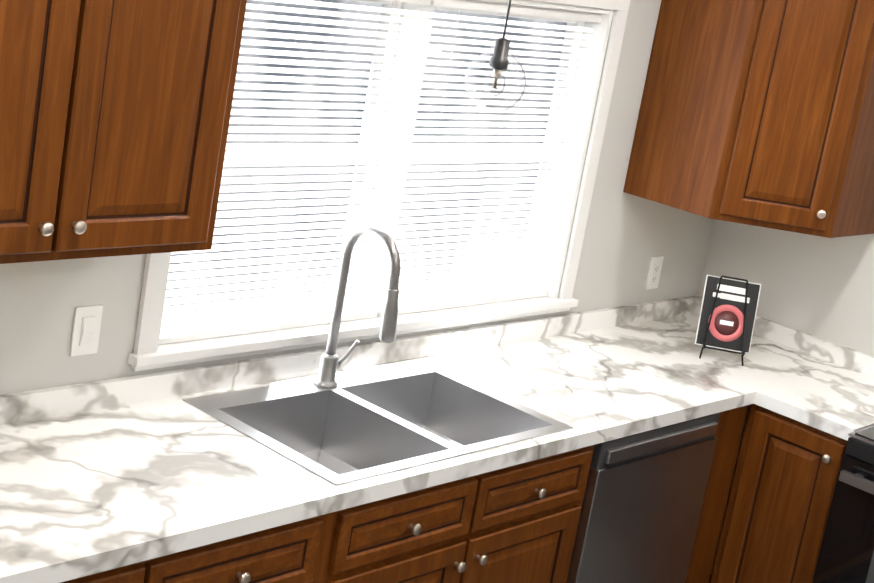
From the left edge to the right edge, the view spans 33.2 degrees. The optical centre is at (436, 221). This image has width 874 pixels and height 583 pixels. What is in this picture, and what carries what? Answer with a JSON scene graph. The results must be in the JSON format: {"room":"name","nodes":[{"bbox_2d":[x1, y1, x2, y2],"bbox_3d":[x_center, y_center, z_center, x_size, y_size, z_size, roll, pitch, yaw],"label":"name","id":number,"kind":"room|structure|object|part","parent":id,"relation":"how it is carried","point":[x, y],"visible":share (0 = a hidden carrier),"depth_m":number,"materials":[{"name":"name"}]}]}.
{"room":"kitchen","nodes":[
{"label":"kitchen","id":0,"kind":"room"},
{"bbox_2d":[0,0,713,394],"bbox_3d":[-1.070,0.137,3.120,0.150,2.430,6.000,20,15,40],"label":"wall","id":1,"kind":"structure","parent":0,"point":[628,238],"depth_m":4.61,"materials":[{"name":"paint"}]},
{"bbox_2d":[69,305,102,355],"bbox_3d":[-0.798,0.250,3.345,0.012,0.116,0.072,20,15,40],"label":"light switch","id":2,"kind":"object","parent":1,"relation":"attached to","point":[86,330],"visible":1,"depth_m":3.34,"materials":[{"name":"white plastic"}]},
{"bbox_2d":[0,0,246,263],"bbox_3d":[-0.762,-0.461,2.828,0.353,1.049,0.815,20,15,40],"label":"upper cabinet","id":3,"kind":"object","parent":1,"relation":"attached to","point":[115,115],"visible":1,"depth_m":2.86,"materials":[{"name":"brown wood"}]},
{"bbox_2d":[128,0,630,370],"bbox_3d":[-0.108,-0.192,4.045,0.179,1.029,1.733,20,15,40],"label":"window","id":4,"kind":"structure","parent":1,"relation":"in","point":[149,352],"depth_m":4.22,"materials":[{"name":"white"}]},
{"bbox_2d":[159,0,601,344],"bbox_3d":[-0.098,-0.172,4.037,0.048,0.909,1.549,20,15,40],"label":"window blinds","id":5,"kind":"object","parent":4,"relation":"attached to","point":[217,330],"visible":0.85,"depth_m":3.98,"materials":[{"name":"white plastic"}]},
{"bbox_2d":[645,256,663,289],"bbox_3d":[0.754,0.179,5.075,0.009,0.116,0.072,20,15,40],"label":"outlet","id":6,"kind":"object","parent":1,"relation":"attached to","point":[654,273],"visible":1,"depth_m":5.07,"materials":[{"name":"white plastic"}]},
{"bbox_2d":[698,219,873,573],"bbox_3d":[2.598,0.598,3.980,4.600,2.430,0.150,20,15,40],"label":"wall","id":7,"kind":"structure","parent":0,"point":[819,286],"depth_m":5.06,"materials":[{"name":"paint"}]},
{"bbox_2d":[623,0,873,237],"bbox_3d":[1.125,-0.532,4.732,0.613,1.049,0.613,20,15,40],"label":"upper cabinet","id":8,"kind":"object","parent":7,"relation":"attached to","point":[759,113],"visible":1,"depth_m":4.56,"materials":[{"name":"brown wood"}]},
{"bbox_3d":[0.326,1.938,1.956,4.600,0.100,6.300,20,15,40],"label":"floor","id":9,"kind":"structure","parent":0,"visible":0},
{"bbox_2d":[61,509,344,582],"bbox_3d":[-0.855,0.987,3.100,0.628,0.873,0.997,20,15,40],"label":"base cabinet","id":10,"kind":"object","parent":9,"relation":"on","point":[303,551],"depth_m":3.04,"materials":[{"name":"brown wood"}]},
{"bbox_2d":[0,295,843,582],"bbox_3d":[0.042,0.472,3.880,0.660,0.102,3.406,20,15,40],"label":"countertop","id":11,"kind":"structure","parent":10,"relation":"on","point":[106,475],"depth_m":3.41,"materials":[{"name":"stone"}]},
{"bbox_2d":[313,224,400,387],"bbox_3d":[-0.180,0.230,3.758,0.239,0.456,0.095,20,15,40],"label":"faucet","id":12,"kind":"object","parent":11,"relation":"on","point":[330,364],"visible":1,"depth_m":3.76,"materials":[{"name":"silver metal"}]},
{"bbox_2d":[183,360,573,484],"bbox_3d":[-0.146,0.580,3.725,0.549,0.194,0.864,20,15,40],"label":"sink","id":13,"kind":"object","parent":11,"relation":"in","point":[358,425],"visible":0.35,"depth_m":3.78,"materials":[{"name":"silver metal"}]},
{"bbox_2d":[695,275,760,365],"bbox_3d":[0.940,0.317,4.749,0.186,0.266,0.186,20,15,40],"label":"book","id":14,"kind":"object","parent":11,"relation":"on","point":[727,315],"visible":1,"depth_m":4.75,"materials":[{"name":"black paper"}]},
{"bbox_2d":[333,445,594,582],"bbox_3d":[-0.191,0.948,3.836,0.628,0.873,0.985,20,15,40],"label":"base cabinet","id":15,"kind":"object","parent":9,"relation":"on","point":[518,523],"depth_m":3.60,"materials":[{"name":"brown wood"}]},
{"bbox_2d":[567,413,719,582],"bbox_3d":[0.356,0.922,4.415,0.620,0.871,0.602,20,15,40],"label":"dishwasher","id":16,"kind":"object","parent":9,"relation":"on","point":[643,500],"visible":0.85,"depth_m":4.16,"materials":[{"name":"grey metal"}]},
{"bbox_2d":[710,404,847,582],"bbox_3d":[1.211,1.010,4.707,0.356,0.872,0.656,20,15,40],"label":"base cabinet","id":17,"kind":"object","parent":9,"relation":"on","point":[781,495],"visible":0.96,"depth_m":4.46,"materials":[{"name":"brown wood"}]},
{"bbox_2d":[760,347,873,440],"bbox_3d":[1.315,0.544,4.595,0.305,0.102,0.646,20,15,40],"label":"countertop","id":18,"kind":"structure","parent":17,"relation":"on","point":[832,392],"depth_m":4.61,"materials":[{"name":"stone"}]},
{"bbox_2d":[812,425,873,582],"bbox_3d":[1.608,1.017,4.280,0.764,1.165,0.723,20,15,40],"label":"range","id":19,"kind":"object","parent":9,"relation":"on","point":[846,553],"visible":1,"depth_m":4.22,"materials":[{"name":"black metal"}]},
{"bbox_3d":[0.755,-0.511,1.439,4.600,0.120,6.300,20,15,40],"label":"ceiling","id":20,"kind":"structure","parent":0,"visible":0},
{"bbox_2d":[465,0,526,111],"bbox_3d":[0.197,-0.631,3.655,0.156,0.733,0.156,20,15,40],"label":"pendant light","id":21,"kind":"object","parent":20,"relation":"hanging from","point":[499,62],"visible":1,"depth_m":3.69,"materials":[{"name":"clear glass"}]},
{"bbox_3d":[0.150,-0.360,3.712,0.156,0.170,0.156,20,15,40],"label":"lamp shade","id":22,"kind":"part","parent":21,"relation":"part of","materials":[{"name":"clear glass"}]},
{"label":"outside","id":23,"kind":"structure","parent":0,"visible":0},
{"bbox_2d":[164,0,566,306],"bbox_3d":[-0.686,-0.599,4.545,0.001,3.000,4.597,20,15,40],"label":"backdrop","id":24,"kind":"structure","parent":23,"point":[363,53],"depth_m":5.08,"materials":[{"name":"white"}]}
]}

